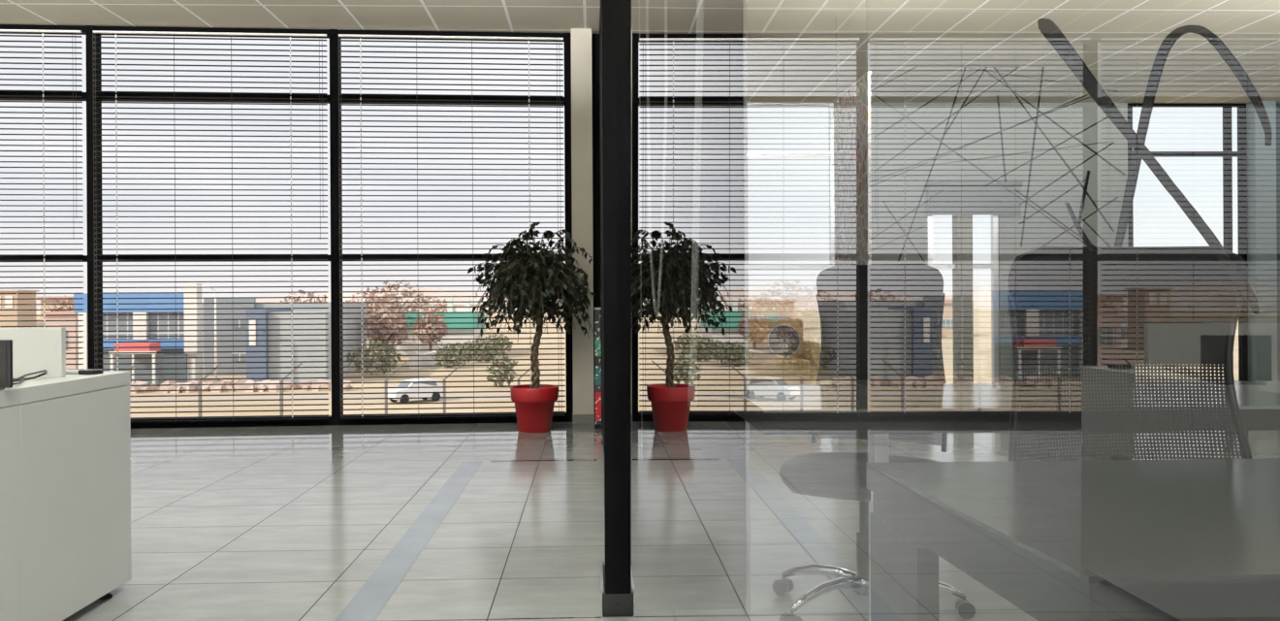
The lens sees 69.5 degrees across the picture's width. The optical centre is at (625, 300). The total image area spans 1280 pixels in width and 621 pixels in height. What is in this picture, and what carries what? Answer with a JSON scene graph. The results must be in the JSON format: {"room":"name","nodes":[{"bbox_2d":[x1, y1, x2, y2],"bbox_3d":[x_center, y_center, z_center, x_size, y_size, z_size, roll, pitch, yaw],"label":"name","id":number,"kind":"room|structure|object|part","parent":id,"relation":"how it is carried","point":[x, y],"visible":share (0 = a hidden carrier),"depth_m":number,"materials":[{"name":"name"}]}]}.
{"room":"office lobby","nodes":[
{"label":"office lobby","id":0,"kind":"room"},
{"bbox_2d":[570,28,593,414],"bbox_3d":[-0.353,-0.643,7.641,0.171,3.140,0.240,0,0,-2],"label":"wall column","id":1,"kind":"structure","parent":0,"point":[581,39],"depth_m":7.52,"materials":[{"name":"beige paint"}]},
{"bbox_2d":[572,412,594,423],"bbox_3d":[-0.344,0.965,7.636,0.176,0.075,0.250,0,0,-2],"label":"baseboard","id":2,"kind":"structure","parent":1,"relation":"attached to","point":[576,418],"depth_m":7.51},
{"bbox_2d":[599,0,604,450],"bbox_3d":[-0.154,-0.607,6.634,0.032,3.215,7.330,0,0,-2],"label":"wall partition","id":3,"kind":"structure","parent":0,"point":[600,57],"depth_m":6.63,"materials":[{"name":"black laminate"}]},
{"bbox_2d":[591,33,601,420],"bbox_3d":[-0.239,-0.606,7.718,0.062,3.215,0.100,0,0,-2],"label":"trim","id":4,"kind":"structure","parent":3,"relation":"attached to","point":[594,37],"depth_m":7.67,"materials":[{"name":"black laminate"}]},
{"bbox_2d":[0,0,1279,103],"bbox_3d":[0.020,-2.340,1.887,18.500,0.250,17.070,0,0,-2],"label":"ceiling","id":5,"kind":"structure","parent":0,"point":[1119,42],"depth_m":7.59,"materials":[{"name":"tile"}]},
{"bbox_2d":[832,20,871,265],"bbox_3d":[1.664,-1.235,6.793,0.028,1.980,0.920,0,0,-2],"label":"wall","id":6,"kind":"structure","parent":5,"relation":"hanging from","point":[852,162],"depth_m":6.71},
{"bbox_2d":[62,420,1279,620],"bbox_3d":[0.040,1.125,1.887,18.500,0.250,17.070,0,0,-2],"label":"floor","id":7,"kind":"structure","parent":0,"point":[262,523],"depth_m":4.14,"materials":[{"name":"tile"}]},
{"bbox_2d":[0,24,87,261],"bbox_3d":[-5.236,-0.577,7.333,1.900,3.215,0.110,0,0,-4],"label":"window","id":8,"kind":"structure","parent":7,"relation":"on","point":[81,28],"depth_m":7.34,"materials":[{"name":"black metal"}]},
{"bbox_2d":[0,29,84,369],"bbox_3d":[-5.188,-0.572,7.220,1.806,3.104,0.044,0,0,-4],"label":"blind","id":9,"kind":"object","parent":8,"relation":"attached to","point":[1,30],"visible":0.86,"depth_m":7.26,"materials":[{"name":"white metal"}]},
{"bbox_3d":[-5.198,-2.117,7.226,1.805,0.014,0.024,0,0,-4],"label":"head rail","id":10,"kind":"part","parent":9,"relation":"part of","materials":[{"name":"white metal"}]},
{"bbox_3d":[-4.566,-0.571,7.257,0.002,3.075,0.001,0,0,-4],"label":"ladder cord","id":11,"kind":"part","parent":9,"relation":"part of","materials":[{"name":"white fabric"}]},
{"bbox_3d":[-4.341,-1.290,7.263,0.005,1.630,0.004,0,0,-4],"label":"lift cord","id":12,"kind":"part","parent":9,"relation":"part of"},
{"bbox_3d":[-4.320,-1.375,7.264,0.005,1.460,0.003,0,0,22],"label":"lift cord","id":13,"kind":"part","parent":9,"relation":"part of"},
{"bbox_2d":[0,371,130,620],"bbox_3d":[-2.108,0.632,2.358,0.800,0.761,1.762,0,0,-2],"label":"reception desk","id":14,"kind":"object","parent":7,"relation":"on","point":[65,442],"visible":0.99,"depth_m":2.84,"materials":[{"name":"white laminate"}]},
{"bbox_2d":[0,339,12,389],"bbox_3d":[-1.790,0.179,2.538,0.190,0.140,0.080,0,0,-9],"label":"monitor","id":15,"kind":"object","parent":14,"relation":"on","point":[6,345],"visible":1,"depth_m":2.54,"materials":[{"name":"black plastic"}]},
{"bbox_2d":[0,387,20,407],"bbox_3d":[-2.099,0.274,2.045,0.800,0.046,1.136,0,0,-2],"label":"countertop","id":16,"kind":"structure","parent":14,"relation":"on","point":[9,397],"depth_m":2.58,"materials":[{"name":"white laminate"}]},
{"bbox_3d":[-1.709,0.638,2.059,0.021,0.683,1.136,0,0,-2],"label":"panel","id":17,"kind":"part","parent":14,"relation":"part of","materials":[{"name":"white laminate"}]},
{"bbox_2d":[12,369,47,384],"bbox_3d":[-1.836,0.232,2.776,0.118,0.033,0.386,0,0,-13],"label":"cable","id":18,"kind":"object","parent":14,"relation":"on","point":[21,378],"visible":0.74,"depth_m":2.81,"materials":[{"name":"black plastic"}]},
{"bbox_2d":[0,326,65,377],"bbox_3d":[-2.179,0.171,3.051,0.698,0.162,0.136,0,0,-2],"label":"screen","id":19,"kind":"object","parent":14,"relation":"on","point":[38,348],"visible":0.77,"depth_m":2.99,"materials":[{"name":"white plastic"}]},
{"bbox_2d":[10,371,130,403],"bbox_3d":[-2.130,0.274,2.926,0.800,0.046,0.625,0,0,-2],"label":"countertop","id":20,"kind":"structure","parent":14,"relation":"on","point":[39,388],"depth_m":2.90,"materials":[{"name":"white laminate"}]},
{"bbox_2d":[65,368,103,374],"bbox_3d":[-1.860,0.242,3.138,0.160,0.016,0.054,0,0,12],"label":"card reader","id":21,"kind":"object","parent":14,"relation":"on","point":[88,370],"visible":0.77,"depth_m":3.11,"materials":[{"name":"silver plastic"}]},
{"bbox_2d":[85,25,331,428],"bbox_3d":[-3.342,-0.588,7.474,1.900,3.215,0.110,0,0,-4],"label":"window","id":22,"kind":"structure","parent":7,"relation":"on","point":[89,29],"depth_m":7.41,"materials":[{"name":"black metal"}]},
{"bbox_2d":[92,30,329,422],"bbox_3d":[-3.294,-0.583,7.361,1.806,3.104,0.044,0,0,-4],"label":"blind","id":23,"kind":"object","parent":22,"relation":"attached to","point":[94,31],"visible":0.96,"depth_m":7.36,"materials":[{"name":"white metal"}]},
{"bbox_3d":[-4.017,-0.574,7.298,0.002,3.075,0.001,0,0,-4],"label":"ladder cord","id":24,"kind":"part","parent":23,"relation":"part of","materials":[{"name":"white fabric"}]},
{"bbox_3d":[-3.572,-0.577,7.329,0.004,3.075,0.002,0,0,-4],"label":"ladder cord","id":25,"kind":"part","parent":23,"relation":"part of","materials":[{"name":"white fabric"}]},
{"bbox_3d":[-3.304,-2.128,7.367,1.805,0.014,0.024,0,0,-4],"label":"head rail","id":26,"kind":"part","parent":23,"relation":"part of","materials":[{"name":"white metal"}]},
{"bbox_3d":[-3.286,0.961,7.367,1.805,0.016,0.028,0,0,-4],"label":"rail","id":27,"kind":"part","parent":23,"relation":"part of","materials":[{"name":"black metal"}]},
{"bbox_3d":[-3.131,-0.579,7.362,0.004,3.075,0.002,0,0,-4],"label":"ladder cord","id":28,"kind":"part","parent":23,"relation":"part of","materials":[{"name":"white fabric"}]},
{"bbox_3d":[-2.672,-0.582,7.398,0.002,3.075,0.001,0,0,-4],"label":"ladder cord","id":29,"kind":"part","parent":23,"relation":"part of","materials":[{"name":"white fabric"}]},
{"bbox_3d":[-2.447,-1.301,7.404,0.005,1.630,0.004,0,0,-4],"label":"lift cord","id":30,"kind":"part","parent":23,"relation":"part of","materials":[{"name":"white fabric"}]},
{"bbox_3d":[-2.426,-1.386,7.405,0.005,1.460,0.004,0,0,-4],"label":"lift cord","id":31,"kind":"part","parent":23,"relation":"part of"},
{"bbox_2d":[334,460,482,620],"bbox_3d":[-0.884,1.005,3.871,0.125,0.001,3.800,0,0,-2],"label":"floor stripe","id":32,"kind":"structure","parent":7,"relation":"on","point":[374,593],"depth_m":3.65,"materials":[{"name":"grey tile"}]},
{"bbox_2d":[329,29,573,425],"bbox_3d":[-1.414,-0.599,7.617,1.968,3.215,0.110,0,0,-4],"label":"window","id":33,"kind":"structure","parent":7,"relation":"on","point":[335,160],"depth_m":7.56,"materials":[{"name":"black metal"}]},
{"bbox_2d":[338,33,565,419],"bbox_3d":[-1.400,-0.594,7.502,1.806,3.104,0.044,0,0,-4],"label":"blind","id":34,"kind":"object","parent":33,"relation":"attached to","point":[339,35],"visible":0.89,"depth_m":7.49,"materials":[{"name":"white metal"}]},
{"bbox_3d":[-2.123,-0.585,7.439,0.002,3.075,0.001,0,0,-4],"label":"ladder cord","id":35,"kind":"part","parent":34,"relation":"part of","materials":[{"name":"white fabric"}]},
{"bbox_3d":[-1.678,-0.588,7.470,0.004,3.075,0.002,0,0,-4],"label":"ladder cord","id":36,"kind":"part","parent":34,"relation":"part of","materials":[{"name":"white fabric"}]},
{"bbox_3d":[-1.409,-2.139,7.508,1.805,0.014,0.024,0,0,-4],"label":"head rail","id":37,"kind":"part","parent":34,"relation":"part of","materials":[{"name":"white metal"}]},
{"bbox_3d":[-1.391,0.950,7.508,1.805,0.016,0.028,0,0,-4],"label":"rail","id":38,"kind":"part","parent":34,"relation":"part of","materials":[{"name":"black metal"}]},
{"bbox_3d":[-1.237,-0.590,7.503,0.004,3.075,0.002,0,0,-4],"label":"ladder cord","id":39,"kind":"part","parent":34,"relation":"part of","materials":[{"name":"white fabric"}]},
{"bbox_3d":[-0.549,-0.597,7.545,0.005,3.060,0.004,0,0,-4],"label":"lift cord","id":40,"kind":"part","parent":34,"relation":"part of","materials":[{"name":"white fabric"}]},
{"bbox_3d":[-0.527,-0.597,7.547,0.005,3.060,0.004,0,0,-4],"label":"lift cord","id":41,"kind":"part","parent":34,"relation":"part of","materials":[{"name":"white fabric"}]},
{"bbox_2d":[394,616,600,620],"bbox_3d":[-1.786,1.010,2.853,3.420,0.002,0.006,0,0,-2],"label":"trim","id":42,"kind":"structure","parent":7,"relation":"on","point":[558,617],"depth_m":2.90,"materials":[{"name":"grey metal"}]},
{"bbox_2d":[467,221,595,432],"bbox_3d":[-0.732,0.195,7.104,0.968,1.619,0.764,0,0,-2],"label":"potted ficus","id":43,"kind":"object","parent":7,"relation":"on","point":[532,282],"visible":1,"depth_m":6.99,"materials":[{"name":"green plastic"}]},
{"bbox_2d":[510,384,558,432],"bbox_3d":[-0.696,0.833,7.107,0.372,0.343,0.372,0,0,-2],"label":"pot","id":44,"kind":"object","parent":43,"relation":"attached to","point":[534,403],"depth_m":6.98,"materials":[{"name":"red plastic"}]},
{"bbox_2d":[490,458,596,461],"bbox_3d":[-0.508,1.002,5.780,0.660,0.002,0.040,0,0,-2],"label":"trim","id":45,"kind":"structure","parent":7,"relation":"on","point":[587,459],"depth_m":5.78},
{"bbox_2d":[594,307,601,428],"bbox_3d":[-0.214,0.529,7.247,0.050,0.945,0.100,0,0,-2],"label":"banner","id":46,"kind":"object","parent":7,"relation":"on","point":[597,357],"visible":1,"depth_m":7.24,"materials":[{"name":"multicoloured laminate"}]},
{"bbox_2d":[600,0,617,615],"bbox_3d":[-0.038,-0.607,3.079,0.105,3.215,0.324,0,0,-2],"label":"post","id":47,"kind":"object","parent":7,"relation":"on","point":[609,570],"visible":0.56,"depth_m":2.92,"materials":[{"name":"black metal"}]},
{"bbox_2d":[616,0,791,620],"bbox_3d":[0.085,-0.610,-0.047,0.024,3.208,5.900,0,0,-2],"label":"glass wall","id":48,"kind":"structure","parent":7,"relation":"on","point":[702,528],"depth_m":0.68,"materials":[{"name":"clear glass"}]},
{"bbox_2d":[869,65,1125,261],"bbox_3d":[0.081,-0.038,0.226,0.001,0.058,0.143,0,0,-2],"label":"decal","id":49,"kind":"object","parent":48,"relation":"attached to","point":[965,67],"visible":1,"depth_m":0.19,"materials":[{"name":"black plastic"}]},
{"bbox_2d":[1037,18,1271,313],"bbox_3d":[0.084,-0.027,0.153,0.001,0.058,0.063,0,0,-2],"label":"decal","id":50,"kind":"object","parent":48,"relation":"attached to","point":[1052,33],"visible":1,"depth_m":0.15,"materials":[{"name":"black plastic"}]},
{"bbox_2d":[779,318,820,384],"bbox_3d":[1.356,0.587,8.873,0.890,0.810,0.700,0,0,-2],"label":"armchair","id":51,"kind":"object","parent":7,"relation":"on","point":[801,368],"visible":0.23,"depth_m":8.55,"materials":[{"name":"beige fabric"}]},
{"bbox_2d":[779,323,800,356],"bbox_3d":[1.526,0.386,8.857,0.322,0.319,0.096,0,0,-2],"label":"round cushion","id":52,"kind":"object","parent":51,"relation":"on","point":[789,337],"visible":0.65,"depth_m":8.83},
{"bbox_3d":[1.351,0.537,9.143,0.820,0.710,0.160,0,0,-2],"label":"backrest","id":53,"kind":"part","parent":51,"relation":"part of","materials":[{"name":"beige fabric"}]},
{"bbox_3d":[1.364,0.652,8.809,0.700,0.200,0.530,0,0,-2],"label":"seat","id":54,"kind":"part","parent":51,"relation":"part of","materials":[{"name":"beige fabric"}]},
{"bbox_3d":[1.754,0.640,8.877,0.095,0.500,0.680,0,0,-2],"label":"arm","id":55,"kind":"part","parent":51,"relation":"part of","materials":[{"name":"beige fabric"}]},
{"bbox_2d":[783,262,975,620],"bbox_3d":[0.767,0.436,2.950,0.645,1.117,0.621,0,0,26],"label":"office chair","id":56,"kind":"object","parent":7,"relation":"on","point":[879,323],"visible":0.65,"depth_m":3.13,"materials":[{"name":"black fabric"}]},
{"bbox_3d":[0.672,0.237,3.230,0.028,0.522,0.083,0,0,45],"label":"frame","id":57,"kind":"part","parent":56,"relation":"part of","materials":[{"name":"black plastic"}]},
{"bbox_3d":[0.643,0.899,3.036,0.287,0.075,0.038,0,0,42],"label":"leg","id":58,"kind":"part","parent":56,"relation":"part of","materials":[{"name":"silver metal"}]},
{"bbox_3d":[0.623,0.900,2.848,0.287,0.075,0.038,0,0,-30],"label":"leg","id":59,"kind":"part","parent":56,"relation":"part of","materials":[{"name":"silver metal"}]},
{"bbox_3d":[0.747,0.544,2.902,0.490,0.073,0.470,0,0,26],"label":"seat","id":60,"kind":"part","parent":56,"relation":"part of","materials":[{"name":"black fabric"}]},
{"bbox_3d":[0.796,0.899,2.772,0.038,0.075,0.287,0,0,-12],"label":"leg","id":61,"kind":"part","parent":56,"relation":"part of","materials":[{"name":"silver metal"}]},
{"bbox_3d":[0.878,0.076,3.176,0.423,0.398,0.094,0,0,26],"label":"backrest","id":62,"kind":"part","parent":56,"relation":"part of","materials":[{"name":"black fabric"}]},
{"bbox_3d":[1.049,0.235,3.046,0.028,0.522,0.083,0,0,7],"label":"frame","id":63,"kind":"part","parent":56,"relation":"part of","materials":[{"name":"black plastic"}]},
{"bbox_3d":[0.922,0.898,2.912,0.287,0.075,0.038,0,0,6],"label":"leg","id":64,"kind":"part","parent":56,"relation":"part of","materials":[{"name":"silver metal"}]},
{"bbox_2d":[780,380,1279,620],"bbox_3d":[1.566,0.620,2.512,2.500,0.741,0.670,0,0,-2],"label":"meeting table","id":65,"kind":"object","parent":7,"relation":"on","point":[877,410],"visible":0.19,"depth_m":2.21,"materials":[{"name":"grey laminate"}]},
{"bbox_3d":[0.731,0.655,2.657,0.040,0.681,0.060,0,0,-2],"label":"leg","id":66,"kind":"part","parent":65,"relation":"part of","materials":[{"name":"grey metal"}]},
{"bbox_2d":[865,457,1279,620],"bbox_3d":[1.129,0.624,1.181,1.468,0.740,0.622,0,0,-2],"label":"meeting table","id":67,"kind":"object","parent":7,"relation":"on","point":[1097,539],"visible":1,"depth_m":1.11,"materials":[{"name":"grey laminate"}]},
{"bbox_3d":[0.408,0.666,1.355,0.030,0.663,0.210,0,0,-2],"label":"leg","id":68,"kind":"part","parent":67,"relation":"part of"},
{"bbox_2d":[1007,246,1279,620],"bbox_3d":[1.079,0.439,1.721,0.646,1.107,0.621,0,0,-5],"label":"office chair","id":69,"kind":"object","parent":7,"relation":"on","point":[1070,306],"visible":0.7,"depth_m":1.98,"materials":[{"name":"black fabric"}]},
{"bbox_3d":[0.809,0.201,1.919,0.025,0.432,0.067,0,0,27],"label":"frame","id":70,"kind":"part","parent":69,"relation":"part of","materials":[{"name":"black plastic"}]},
{"bbox_3d":[1.057,0.012,1.974,0.516,0.253,0.092,0,0,-5],"label":"backrest","id":71,"kind":"part","parent":69,"relation":"part of","materials":[{"name":"black fabric"}]},
{"bbox_3d":[1.087,0.542,1.669,0.490,0.073,0.470,0,0,-5],"label":"seat","id":72,"kind":"part","parent":69,"relation":"part of","materials":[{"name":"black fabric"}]},
{"bbox_3d":[1.312,0.199,1.963,0.025,0.432,0.067,0,0,-37],"label":"frame","id":73,"kind":"part","parent":69,"relation":"part of","materials":[{"name":"black plastic"}]},
{"bbox_2d":[836,102,1128,383],"bbox_3d":[4.053,-0.631,10.510,3.350,3.215,0.120,0,0,-2],"label":"wall","id":74,"kind":"structure","parent":0,"point":[1105,182],"depth_m":10.46,"materials":[{"name":"grey paint"}]},
{"bbox_2d":[779,102,835,383],"bbox_3d":[1.065,-0.614,10.399,2.630,3.215,0.070,0,0,-2],"label":"window","id":75,"kind":"structure","parent":74,"relation":"in","point":[830,153],"depth_m":10.41,"materials":[{"name":"metal"}]},
{"bbox_2d":[952,214,973,383],"bbox_3d":[3.836,-0.152,10.492,0.180,2.260,0.140,0,0,-2],"label":"trim","id":76,"kind":"structure","parent":74,"relation":"attached to","point":[962,224],"depth_m":10.42,"materials":[{"name":"paint"}]},
{"bbox_2d":[928,187,999,383],"bbox_3d":[3.831,-0.152,10.497,0.820,2.260,0.070,0,0,-2],"label":"window","id":77,"kind":"structure","parent":74,"relation":"in","point":[994,266],"depth_m":10.48,"materials":[{"name":"metal"}]},
{"bbox_2d":[927,180,1023,215],"bbox_3d":[3.934,-1.153,10.386,1.070,0.379,0.060,0,0,-2],"label":"roller blind","id":78,"kind":"object","parent":77,"relation":"attached to","point":[956,197],"visible":0.92,"depth_m":10.38,"materials":[{"name":"white fabric"}]},
{"bbox_2d":[998,214,1020,383],"bbox_3d":[4.356,-0.155,10.518,0.230,2.260,0.125,0,0,-2],"label":"trim","id":79,"kind":"structure","parent":74,"relation":"attached to","point":[1008,226],"depth_m":10.45,"materials":[{"name":"grey paint"}]},
{"bbox_2d":[1127,102,1247,382],"bbox_3d":[6.427,-0.645,10.588,1.400,3.215,0.070,0,0,-2],"label":"window","id":80,"kind":"structure","parent":74,"relation":"in","point":[1227,153],"depth_m":10.58,"materials":[{"name":"black metal"}]},
{"bbox_2d":[1276,102,1279,380],"bbox_3d":[8.095,-0.654,10.652,1.460,3.215,0.120,0,0,-2],"label":"wall","id":81,"kind":"structure","parent":0,"point":[1277,104],"depth_m":10.57,"materials":[{"name":"grey paint"}]},
{"bbox_2d":[1246,100,1277,381],"bbox_3d":[7.248,-0.649,10.562,0.240,3.215,0.240,0,0,-2],"label":"column","id":82,"kind":"structure","parent":81,"relation":"attached to","point":[1262,248],"depth_m":10.45,"materials":[{"name":"paint"}]},
{"label":"outside","id":83,"kind":"structure","parent":0,"visible":0},
{"bbox_2d":[35,308,1238,416],"bbox_3d":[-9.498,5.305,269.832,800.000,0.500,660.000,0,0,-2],"label":"ground","id":84,"kind":"structure","parent":83,"point":[812,332],"depth_m":55.82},
{"bbox_2d":[0,289,39,327],"bbox_3d":[-59.283,2.169,89.463,3.000,6.350,3.400,0,0,-2],"label":"building","id":85,"kind":"structure","parent":84,"relation":"on","point":[2,296],"depth_m":88.10,"materials":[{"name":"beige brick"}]},
{"bbox_2d":[36,318,43,325],"bbox_3d":[-63.007,3.666,98.837,25.400,3.400,6.400,0,0,-2],"label":"building","id":86,"kind":"structure","parent":84,"relation":"on","point":[39,323],"depth_m":95.91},
{"bbox_2d":[36,295,73,318],"bbox_3d":[-74.673,2.433,131.446,12.600,6.000,8.600,0,0,-2],"label":"building","id":87,"kind":"structure","parent":84,"relation":"on","point":[48,306],"depth_m":127.28,"materials":[{"name":"ceramic"}]},
{"bbox_2d":[40,311,78,369],"bbox_3d":[-42.067,3.044,71.059,2.500,4.400,5.400,0,0,-2],"label":"brick building","id":88,"kind":"structure","parent":84,"relation":"on","point":[64,317],"depth_m":68.58,"materials":[{"name":"brick"}]},
{"bbox_2d":[45,295,73,311],"bbox_3d":[-46.812,2.395,78.462,4.549,5.759,4.555,0,0,-18],"label":"bare tree","id":89,"kind":"object","parent":84,"relation":"on","point":[60,306],"visible":0.12,"depth_m":77.63,"materials":[{"name":"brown plant"}]},
{"bbox_2d":[108,342,163,386],"bbox_3d":[-28.773,3.842,54.593,2.700,2.650,1.450,0,0,-2],"label":"kiosk","id":90,"kind":"object","parent":84,"relation":"on","point":[156,349],"visible":0.57,"depth_m":55.19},
{"bbox_3d":[-29.974,4.074,53.925,0.150,2.200,0.100,0,0,-2],"label":"post","id":91,"kind":"part","parent":90,"relation":"part of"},
{"bbox_3d":[-28.750,4.067,53.968,0.100,2.200,0.100,0,0,-2],"label":"post","id":92,"kind":"part","parent":90,"relation":"part of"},
{"bbox_3d":[-27.575,4.060,54.010,0.150,2.200,0.100,0,0,-2],"label":"post","id":93,"kind":"part","parent":90,"relation":"part of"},
{"bbox_2d":[73,283,202,383],"bbox_3d":[-30.113,2.075,57.548,7.450,6.200,1.650,0,0,-2],"label":"building","id":94,"kind":"structure","parent":84,"relation":"on","point":[83,301],"depth_m":56.88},
{"bbox_2d":[201,285,217,382],"bbox_3d":[-24.677,2.136,54.362,1.290,6.015,0.171,0,0,-2],"label":"street lamp","id":95,"kind":"object","parent":84,"relation":"on","point":[215,328],"visible":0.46,"depth_m":54.33,"materials":[{"name":"grey metal"}]},
{"bbox_2d":[197,363,222,415],"bbox_3d":[-11.059,3.374,24.624,0.605,3.380,0.070,0,0,-2],"label":"fence post","id":96,"kind":"object","parent":84,"relation":"on","point":[218,365],"visible":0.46,"depth_m":24.58,"materials":[{"name":"grey metal"}]},
{"bbox_2d":[128,377,352,393],"bbox_3d":[-22.335,4.830,52.760,13.558,0.600,3.069,0,0,-2],"label":"rubble","id":97,"kind":"object","parent":84,"relation":"on","point":[329,385],"visible":0.54,"depth_m":52.01,"materials":[{"name":"beige stone"}]},
{"bbox_2d":[201,297,366,375],"bbox_3d":[-24.633,2.493,67.492,9.300,5.300,8.360,0,0,-2],"label":"warehouse building","id":98,"kind":"structure","parent":84,"relation":"on","point":[252,300],"depth_m":63.30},
{"bbox_2d":[279,362,302,415],"bbox_3d":[-8.920,3.362,24.700,0.605,3.380,0.070,0,0,-2],"label":"fence post","id":99,"kind":"object","parent":84,"relation":"on","point":[299,365],"visible":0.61,"depth_m":24.66,"materials":[{"name":"grey metal"}]},
{"bbox_2d":[246,308,346,383],"bbox_3d":[-20.821,2.821,58.771,4.700,4.600,5.060,0,0,-2],"label":"annex building","id":100,"kind":"structure","parent":84,"relation":"on","point":[272,310],"depth_m":56.72,"materials":[{"name":"grey concrete"}]},
{"bbox_2d":[280,289,326,302],"bbox_3d":[-29.546,2.092,84.969,5.330,6.165,5.148,0,0,6],"label":"bare tree","id":101,"kind":"object","parent":84,"relation":"on","point":[308,294],"visible":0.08,"depth_m":84.78,"materials":[{"name":"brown plant"}]},
{"bbox_2d":[346,340,401,374],"bbox_3d":[-17.255,3.949,63.451,3.772,2.523,3.681,0,0,20],"label":"round bush","id":102,"kind":"object","parent":84,"relation":"on","point":[379,347],"visible":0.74,"depth_m":63.06,"materials":[{"name":"green plant"}]},
{"bbox_2d":[346,287,404,356],"bbox_3d":[-22.796,1.921,83.275,5.381,6.428,5.518,0,0,-36],"label":"bare tree","id":103,"kind":"object","parent":84,"relation":"on","point":[365,294],"visible":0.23,"depth_m":83.13,"materials":[{"name":"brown plant"}]},
{"bbox_3d":[-22.801,1.056,83.275,5.381,4.698,5.518,0,0,-36],"label":"crown","id":104,"kind":"part","parent":103,"relation":"part of","materials":[{"name":"plant"}]},
{"bbox_2d":[364,294,406,362],"bbox_3d":[-20.329,2.350,76.348,4.278,5.542,4.276,0,0,-5],"label":"bare tree","id":105,"kind":"object","parent":84,"relation":"on","point":[383,304],"visible":0.15,"depth_m":75.85,"materials":[{"name":"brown plant"}]},
{"bbox_2d":[362,305,410,362],"bbox_3d":[-18.048,2.739,69.924,3.669,4.740,3.736,0,0,7],"label":"bare tree","id":106,"kind":"object","parent":84,"relation":"on","point":[373,315],"visible":0.73,"depth_m":69.25,"materials":[{"name":"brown plant"}]},
{"bbox_2d":[384,361,407,413],"bbox_3d":[-6.142,3.346,24.798,0.605,3.380,0.070,0,0,-2],"label":"fence post","id":107,"kind":"object","parent":84,"relation":"on","point":[400,368],"visible":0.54,"depth_m":24.76,"materials":[{"name":"grey metal"}]},
{"bbox_2d":[366,279,429,312],"bbox_3d":[-23.877,1.449,97.165,6.929,7.384,6.827,0,0,-23],"label":"bare tree","id":108,"kind":"object","parent":84,"relation":"on","point":[384,282],"visible":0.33,"depth_m":96.71,"materials":[{"name":"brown plant"}]},
{"bbox_2d":[387,377,443,402],"bbox_3d":[-10.527,4.493,46.142,2.690,1.136,1.246,0,0,-40],"label":"car","id":109,"kind":"object","parent":84,"relation":"on","point":[414,384],"visible":0.62,"depth_m":45.75,"materials":[{"name":"white paint"}]},
{"bbox_2d":[411,308,447,351],"bbox_3d":[-17.242,2.883,81.998,3.288,4.443,3.250,0,0,10],"label":"bare tree","id":110,"kind":"object","parent":84,"relation":"on","point":[439,320],"visible":0.81,"depth_m":81.36,"materials":[{"name":"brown plant"}]},
{"bbox_2d":[412,296,455,312],"bbox_3d":[-22.859,2.278,109.138,5.918,5.715,6.275,0,0,19],"label":"bare tree","id":111,"kind":"object","parent":84,"relation":"on","point":[432,300],"visible":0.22,"depth_m":108.96,"materials":[{"name":"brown plant"}]},
{"bbox_2d":[386,302,485,332],"bbox_3d":[-29.052,2.669,143.063,14.600,5.000,8.600,0,0,-2],"label":"building","id":112,"kind":"structure","parent":84,"relation":"on","point":[455,304],"depth_m":139.18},
{"bbox_2d":[389,294,484,354],"bbox_3d":[-18.300,2.306,89.309,8.500,5.600,8.200,0,0,-2],"label":"building","id":113,"kind":"structure","parent":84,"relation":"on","point":[449,299],"depth_m":85.56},
{"bbox_2d":[409,345,473,368],"bbox_3d":[-14.834,4.536,76.523,2.900,1.100,16.000,0,0,-2],"label":"wall","id":114,"kind":"structure","parent":84,"relation":"on","point":[421,363],"depth_m":69.74,"materials":[{"name":"beige concrete"}]},
{"bbox_2d":[431,341,473,368],"bbox_3d":[-13.016,4.123,69.535,3.036,2.073,3.170,0,0,-43],"label":"round bush","id":115,"kind":"object","parent":84,"relation":"on","point":[464,357],"visible":0.72,"depth_m":69.13,"materials":[{"name":"green plant"}]},
{"bbox_2d":[443,361,465,413],"bbox_3d":[-4.593,3.337,24.853,0.605,3.380,0.070,0,0,-2],"label":"fence post","id":116,"kind":"object","parent":84,"relation":"on","point":[463,363],"visible":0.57,"depth_m":24.82,"materials":[{"name":"grey metal"}]},
{"bbox_2d":[461,337,498,362],"bbox_3d":[-11.799,4.056,75.108,3.017,2.112,3.049,0,0,-20],"label":"round bush","id":117,"kind":"object","parent":84,"relation":"on","point":[476,346],"visible":0.65,"depth_m":74.76,"materials":[{"name":"green plant"}]},
{"bbox_2d":[481,333,512,356],"bbox_3d":[-11.478,3.994,82.595,2.997,2.363,3.053,0,0,-15],"label":"round bush","id":118,"kind":"object","parent":84,"relation":"on","point":[488,336],"visible":0.49,"depth_m":82.33,"materials":[{"name":"green plant"}]},
{"bbox_2d":[485,352,518,384],"bbox_3d":[-7.153,4.076,53.775,1.948,2.059,1.946,0,0,-23],"label":"round bush","id":119,"kind":"object","parent":84,"relation":"on","point":[502,372],"visible":0.76,"depth_m":53.57,"materials":[{"name":"green plant"}]},
{"bbox_2d":[35,287,991,314],"bbox_3d":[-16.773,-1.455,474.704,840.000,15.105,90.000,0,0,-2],"label":"hills","id":120,"kind":"structure","parent":84,"relation":"on","point":[981,299],"depth_m":439.19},
{"bbox_2d":[779,298,796,318],"bbox_3d":[21.562,2.325,154.857,12.600,5.100,8.600,0,0,-2],"label":"building","id":121,"kind":"structure","parent":84,"relation":"on","point":[786,305],"depth_m":151.00,"materials":[{"name":"ceramic"}]},
{"bbox_2d":[941,298,953,337],"bbox_3d":[41.680,2.308,123.547,5.100,4.900,8.600,0,0,-2],"label":"building","id":122,"kind":"structure","parent":84,"relation":"on","point":[946,328],"depth_m":119.54,"materials":[{"name":"ceramic"}]}
]}

